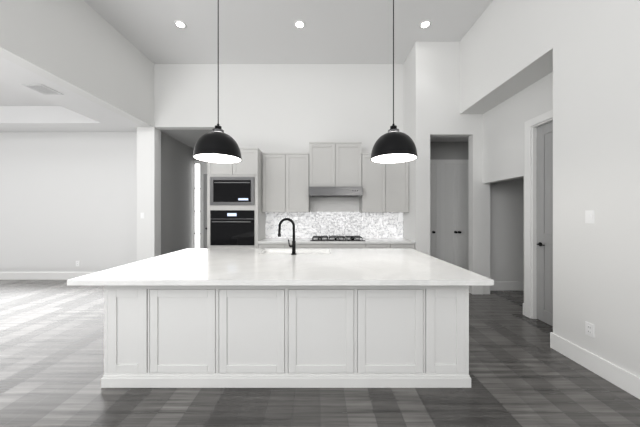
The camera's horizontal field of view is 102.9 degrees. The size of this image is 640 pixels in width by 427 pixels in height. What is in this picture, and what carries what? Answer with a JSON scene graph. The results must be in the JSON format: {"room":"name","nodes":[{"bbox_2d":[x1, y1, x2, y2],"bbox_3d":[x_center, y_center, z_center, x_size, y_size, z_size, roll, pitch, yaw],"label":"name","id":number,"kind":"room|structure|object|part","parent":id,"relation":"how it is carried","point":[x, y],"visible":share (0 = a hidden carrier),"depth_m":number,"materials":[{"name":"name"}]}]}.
{"room":"kitchen","nodes":[
{"label":"kitchen","id":0,"kind":"room"},
{"bbox_2d":[0,132,136,271],"bbox_3d":[-7.250,-0.410,5.475,7.500,3.620,0.150,0,0,0],"label":"wall","id":1,"kind":"structure","parent":0,"point":[68,200],"depth_m":5.40,"materials":[{"name":"white paint"}]},
{"bbox_2d":[0,272,639,398],"bbox_3d":[-3.340,1.320,0.900,15.320,0.160,11.800,0,0,0],"label":"baseboard","id":2,"kind":"structure","parent":1,"relation":"attached to","point":[624,380],"depth_m":2.47,"materials":[{"name":"white wood"}]},
{"bbox_2d":[0,0,153,126],"bbox_3d":[-3.400,-2.350,0.040,0.200,1.260,10.080,0,0,0],"label":"wall","id":3,"kind":"structure","parent":0,"point":[83,48],"depth_m":3.51,"materials":[{"name":"white paint"}]},
{"bbox_2d":[0,56,211,148],"bbox_3d":[-6.425,-1.930,1.000,9.150,0.420,12.000,0,0,0],"label":"ceiling","id":4,"kind":"structure","parent":0,"point":[24,108],"depth_m":4.85,"materials":[{"name":"white paint"}]},
{"bbox_2d":[21,84,63,94],"bbox_3d":[-3.835,-1.716,3.530,0.270,0.008,0.300,0,0,0],"label":"ceiling vent","id":5,"kind":"object","parent":4,"relation":"in","point":[43,89],"visible":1,"depth_m":3.52,"materials":[{"name":"grey metal"}]},
{"bbox_2d":[137,127,160,260],"bbox_3d":[-3.475,-0.160,5.185,0.350,3.120,0.210,0,0,0],"label":"pillar","id":6,"kind":"structure","parent":0,"point":[149,188],"depth_m":5.08,"materials":[{"name":"white paint"}]},
{"bbox_2d":[161,132,194,254],"bbox_3d":[-3.425,-0.160,6.120,0.150,3.120,1.660,0,0,0],"label":"wall","id":7,"kind":"structure","parent":0,"point":[177,196],"depth_m":5.95,"materials":[{"name":"grey paint"}]},
{"bbox_2d":[194,160,206,248],"bbox_3d":[-2.775,-0.005,6.763,1.149,2.810,0.073,0,0,0],"label":"window","id":8,"kind":"structure","parent":7,"relation":"attached to","point":[200,204],"depth_m":6.79,"materials":[{"name":"white"}]},
{"bbox_2d":[154,64,402,211],"bbox_3d":[-0.985,-0.790,5.155,5.290,4.380,0.150,0,0,0],"label":"wall","id":9,"kind":"structure","parent":0,"point":[280,108],"depth_m":5.08,"materials":[{"name":"white paint"}]},
{"bbox_2d":[263,153,290,213],"bbox_3d":[-0.827,-0.575,4.904,0.497,1.110,0.339,0,0,0],"label":"upper cabinet","id":10,"kind":"object","parent":9,"relation":"attached to","point":[276,166],"depth_m":4.74,"materials":[{"name":"grey wood"}]},
{"bbox_2d":[291,153,310,213],"bbox_3d":[-0.457,-0.575,4.904,0.498,1.110,0.339,0,0,0],"label":"upper cabinet","id":11,"kind":"object","parent":9,"relation":"attached to","point":[300,192],"depth_m":4.74,"materials":[{"name":"grey wood"}]},
{"bbox_2d":[307,142,338,189],"bbox_3d":[0.075,-0.910,4.904,0.553,0.840,0.339,0,0,0],"label":"upper cabinet","id":12,"kind":"object","parent":9,"relation":"attached to","point":[322,157],"depth_m":4.74,"materials":[{"name":"grey wood"}]},
{"bbox_2d":[308,186,363,197],"bbox_3d":[0.287,-0.403,4.817,0.975,0.165,0.514,0,0,0],"label":"hood","id":13,"kind":"object","parent":12,"relation":"attached to","point":[313,191],"depth_m":4.60,"materials":[{"name":"silver metal"}]},
{"bbox_2d":[339,142,362,189],"bbox_3d":[0.499,-0.910,4.904,0.553,0.840,0.339,0,0,0],"label":"upper cabinet","id":14,"kind":"object","parent":9,"relation":"attached to","point":[350,153],"depth_m":4.74,"materials":[{"name":"grey wood"}]},
{"bbox_2d":[359,153,390,213],"bbox_3d":[1.032,-0.575,4.904,0.500,1.110,0.339,0,0,0],"label":"upper cabinet","id":15,"kind":"object","parent":9,"relation":"attached to","point":[375,196],"depth_m":4.74,"materials":[{"name":"grey wood"}]},
{"bbox_2d":[391,161,408,213],"bbox_3d":[1.404,-0.575,4.904,0.500,1.110,0.339,0,0,0],"label":"upper cabinet","id":16,"kind":"object","parent":9,"relation":"attached to","point":[399,171],"depth_m":4.74,"materials":[{"name":"grey wood"}]},
{"bbox_2d":[84,0,492,63],"bbox_3d":[-0.190,-3.030,0.140,6.620,0.100,10.280,0,0,0],"label":"ceiling","id":17,"kind":"structure","parent":0,"point":[330,32],"depth_m":4.11,"materials":[{"name":"white paint"}]},
{"bbox_2d":[174,20,186,28],"bbox_3d":[-2.200,-2.976,4.020,0.176,0.006,0.176,0,0,0],"label":"recessed light","id":18,"kind":"object","parent":17,"relation":"in","point":[180,24],"visible":1,"depth_m":4.02,"materials":[{"name":"white plastic"}]},
{"bbox_2d":[193,0,241,162],"bbox_3d":[-1.078,-1.779,2.700,0.480,2.400,0.480,0,0,0],"label":"pendant light","id":19,"kind":"object","parent":17,"relation":"hanging from","point":[217,144],"visible":1,"depth_m":2.58,"materials":[{"name":"black metal"}]},
{"bbox_3d":[-1.078,-0.763,2.700,0.480,0.368,0.480,0,0,0],"label":"lamp shade","id":20,"kind":"part","parent":19,"relation":"part of","materials":[{"name":"black metal"}]},
{"bbox_3d":[-1.078,-1.958,2.700,0.130,2.042,0.130,0,0,0],"label":"cord","id":21,"kind":"part","parent":19,"relation":"part of","materials":[{"name":"black metal"}]},
{"bbox_2d":[294,20,304,28],"bbox_3d":[-0.320,-2.976,4.020,0.176,0.006,0.176,0,0,0],"label":"recessed light","id":22,"kind":"object","parent":17,"relation":"in","point":[299,24],"visible":1,"depth_m":4.02,"materials":[{"name":"white"}]},
{"bbox_2d":[370,0,417,162],"bbox_3d":[0.778,-1.779,2.700,0.480,2.400,0.480,0,0,0],"label":"pendant light","id":23,"kind":"object","parent":17,"relation":"hanging from","point":[393,145],"visible":1,"depth_m":2.57,"materials":[{"name":"black metal"}]},
{"bbox_3d":[0.778,-1.958,2.700,0.130,2.042,0.130,0,0,0],"label":"cord","id":24,"kind":"part","parent":23,"relation":"part of","materials":[{"name":"black metal"}]},
{"bbox_3d":[0.778,-0.763,2.700,0.480,0.368,0.480,0,0,0],"label":"lamp shade","id":25,"kind":"part","parent":23,"relation":"part of","materials":[{"name":"black metal"}]},
{"bbox_2d":[419,20,430,28],"bbox_3d":[1.660,-2.976,4.020,0.176,0.006,0.176,0,0,0],"label":"recessed light","id":26,"kind":"object","parent":17,"relation":"in","point":[425,24],"visible":1,"depth_m":4.02,"materials":[{"name":"white"}]},
{"bbox_2d":[0,280,639,426],"bbox_3d":[-2.500,1.450,2.250,17.000,0.100,14.500,0,0,0],"label":"floor","id":27,"kind":"structure","parent":0,"point":[522,373],"depth_m":1.99,"materials":[{"name":"grey wood"}]},
{"bbox_2d":[207,148,266,248],"bbox_3d":[-1.527,0.125,4.751,0.886,2.550,0.646,0,0,0],"label":"tall cabinet","id":28,"kind":"object","parent":27,"relation":"on","point":[255,196],"depth_m":4.43,"materials":[{"name":"grey wood"}]},
{"bbox_2d":[210,210,254,245],"bbox_3d":[-1.527,0.250,4.435,0.766,0.610,0.106,0,0,0],"label":"oven","id":29,"kind":"object","parent":28,"relation":"in","point":[227,227],"depth_m":4.43,"materials":[{"name":"black glass"}]},
{"bbox_2d":[210,176,254,205],"bbox_3d":[-1.527,-0.390,4.457,0.766,0.490,0.062,0,0,0],"label":"microwave","id":30,"kind":"object","parent":28,"relation":"in","point":[224,190],"depth_m":4.43,"materials":[{"name":"black glass"}]},
{"bbox_2d":[259,242,286,248],"bbox_3d":[-0.820,0.963,4.762,0.521,0.874,0.624,0,0,0],"label":"base cabinet","id":31,"kind":"object","parent":27,"relation":"on","point":[262,245],"depth_m":4.45,"materials":[{"name":"grey wood"}]},
{"bbox_2d":[101,286,470,387],"bbox_3d":[-0.271,0.963,2.779,2.972,0.874,1.466,0,0,0],"label":"kitchen island","id":32,"kind":"object","parent":27,"relation":"on","point":[293,317],"depth_m":2.06,"materials":[{"name":"white paint"}]},
{"bbox_2d":[67,250,262,285],"bbox_3d":[-1.295,0.506,2.702,1.110,0.040,1.676,0,0,0],"label":"island countertop","id":33,"kind":"structure","parent":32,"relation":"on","point":[181,267],"depth_m":2.17,"materials":[{"name":"white stone"}]},
{"bbox_2d":[219,254,338,285],"bbox_3d":[-0.305,0.506,2.702,0.870,0.040,1.676,0,0,0],"label":"island countertop","id":34,"kind":"structure","parent":32,"relation":"on","point":[264,269],"depth_m":2.10,"materials":[{"name":"white stone"}]},
{"bbox_2d":[279,218,294,253],"bbox_3d":[-0.384,0.268,2.997,0.213,0.436,0.110,0,0,0],"label":"faucet","id":35,"kind":"object","parent":34,"relation":"on","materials":[{"name":"black metal"}]},
{"bbox_2d":[331,250,493,285],"bbox_3d":[0.700,0.506,2.702,1.140,0.040,1.676,0,0,0],"label":"island countertop","id":36,"kind":"structure","parent":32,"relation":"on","point":[352,267],"depth_m":2.17,"materials":[{"name":"white stone"}]},
{"bbox_2d":[263,250,330,253],"bbox_3d":[-0.305,0.636,3.265,0.894,0.244,0.394,0,0,0],"label":"sink","id":37,"kind":"object","parent":36,"relation":"in","point":[264,251],"depth_m":3.44,"materials":[{"name":"white ceramic"}]},
{"bbox_2d":[287,242,310,248],"bbox_3d":[-0.425,0.963,4.762,0.511,0.874,0.624,0,0,0],"label":"base cabinet","id":38,"kind":"object","parent":27,"relation":"on","point":[299,245],"depth_m":4.45,"materials":[{"name":"grey wood"}]},
{"bbox_2d":[311,242,338,248],"bbox_3d":[0.042,0.963,4.762,0.546,0.874,0.624,0,0,0],"label":"base cabinet","id":39,"kind":"object","parent":27,"relation":"on","point":[314,245],"depth_m":4.45,"materials":[{"name":"grey wood"}]},
{"bbox_2d":[263,238,410,241],"bbox_3d":[0.287,0.506,4.752,2.734,0.040,0.644,0,0,0],"label":"countertop","id":40,"kind":"structure","parent":39,"relation":"on","point":[264,239],"depth_m":4.59,"materials":[{"name":"white stone"}]},
{"bbox_2d":[311,234,366,241],"bbox_3d":[0.315,0.459,4.755,0.970,0.055,0.470,0,0,0],"label":"cooktop","id":41,"kind":"object","parent":40,"relation":"in","point":[314,237],"depth_m":4.65,"materials":[{"name":"black metal"}]},
{"bbox_2d":[339,242,370,248],"bbox_3d":[0.588,0.963,4.762,0.546,0.874,0.624,0,0,0],"label":"base cabinet","id":42,"kind":"object","parent":27,"relation":"on","point":[342,245],"depth_m":4.45,"materials":[{"name":"grey wood"}]},
{"bbox_2d":[371,242,394,248],"bbox_3d":[1.046,0.963,4.762,0.491,0.874,0.624,0,0,0],"label":"base cabinet","id":43,"kind":"object","parent":27,"relation":"on","point":[374,245],"depth_m":4.45,"materials":[{"name":"grey wood"}]},
{"bbox_2d":[395,242,414,249],"bbox_3d":[1.412,0.963,4.762,0.485,0.874,0.624,0,0,0],"label":"base cabinet","id":44,"kind":"object","parent":27,"relation":"on","point":[398,245],"depth_m":4.45,"materials":[{"name":"grey wood"}]},
{"bbox_2d":[403,51,410,239],"bbox_3d":[1.785,-0.790,4.900,0.250,4.380,0.660,0,0,0],"label":"wall","id":45,"kind":"structure","parent":0,"point":[407,64],"depth_m":4.84,"materials":[{"name":"white paint"}]},
{"bbox_2d":[430,142,468,159],"bbox_3d":[3.115,-0.100,5.430,2.670,3.000,0.400,0,0,0],"label":"wall","id":46,"kind":"structure","parent":0,"point":[449,150],"depth_m":5.50,"materials":[{"name":"grey paint"}]},
{"bbox_2d":[430,160,468,269],"bbox_3d":[2.560,0.120,5.462,1.500,2.560,0.077,0,0,0],"label":"door","id":47,"kind":"structure","parent":46,"relation":"attached to","point":[449,211],"depth_m":5.49,"materials":[{"name":"white wood"}]},
{"bbox_2d":[430,137,468,141],"bbox_3d":[3.180,-1.600,5.125,2.540,0.100,1.150,0,0,0],"label":"ceiling","id":48,"kind":"structure","parent":0,"point":[449,139],"depth_m":5.34,"materials":[{"name":"white paint"}]},
{"bbox_2d":[411,42,489,293],"bbox_3d":[2.305,-0.790,4.485,1.290,4.380,0.130,0,0,0],"label":"wall","id":49,"kind":"structure","parent":0,"point":[431,89],"depth_m":4.42,"materials":[{"name":"white paint"}]},
{"bbox_2d":[490,178,523,281],"bbox_3d":[3.620,-0.160,4.705,1.340,3.120,0.130,0,0,0],"label":"wall","id":50,"kind":"structure","parent":0,"point":[507,231],"depth_m":4.63,"materials":[{"name":"white paint"}]},
{"bbox_2d":[460,0,639,376],"bbox_3d":[2.685,-0.790,-0.290,0.530,4.380,9.420,0,0,0],"label":"wall","id":51,"kind":"structure","parent":0,"point":[574,65],"depth_m":2.39,"materials":[{"name":"white paint"}]},
{"bbox_2d":[525,109,552,325],"bbox_3d":[2.876,0.072,3.010,0.148,2.655,0.970,0,0,0],"label":"door","id":52,"kind":"structure","parent":51,"relation":"attached to","point":[542,220],"depth_m":3.32,"materials":[{"name":"white wood"}]},
{"bbox_2d":[585,321,593,337],"bbox_3d":[2.416,1.040,2.285,0.007,0.116,0.072,0,0,0],"label":"electrical outlet","id":53,"kind":"object","parent":51,"relation":"attached to","point":[589,329],"visible":1,"depth_m":2.28,"materials":[{"name":"white plastic"}]},
{"bbox_2d":[585,210,593,222],"bbox_3d":[2.414,0.030,2.285,0.010,0.116,0.072,0,0,0],"label":"light switch","id":54,"kind":"object","parent":51,"relation":"attached to","point":[589,216],"visible":1,"depth_m":2.28,"materials":[{"name":"white plastic"}]}
]}

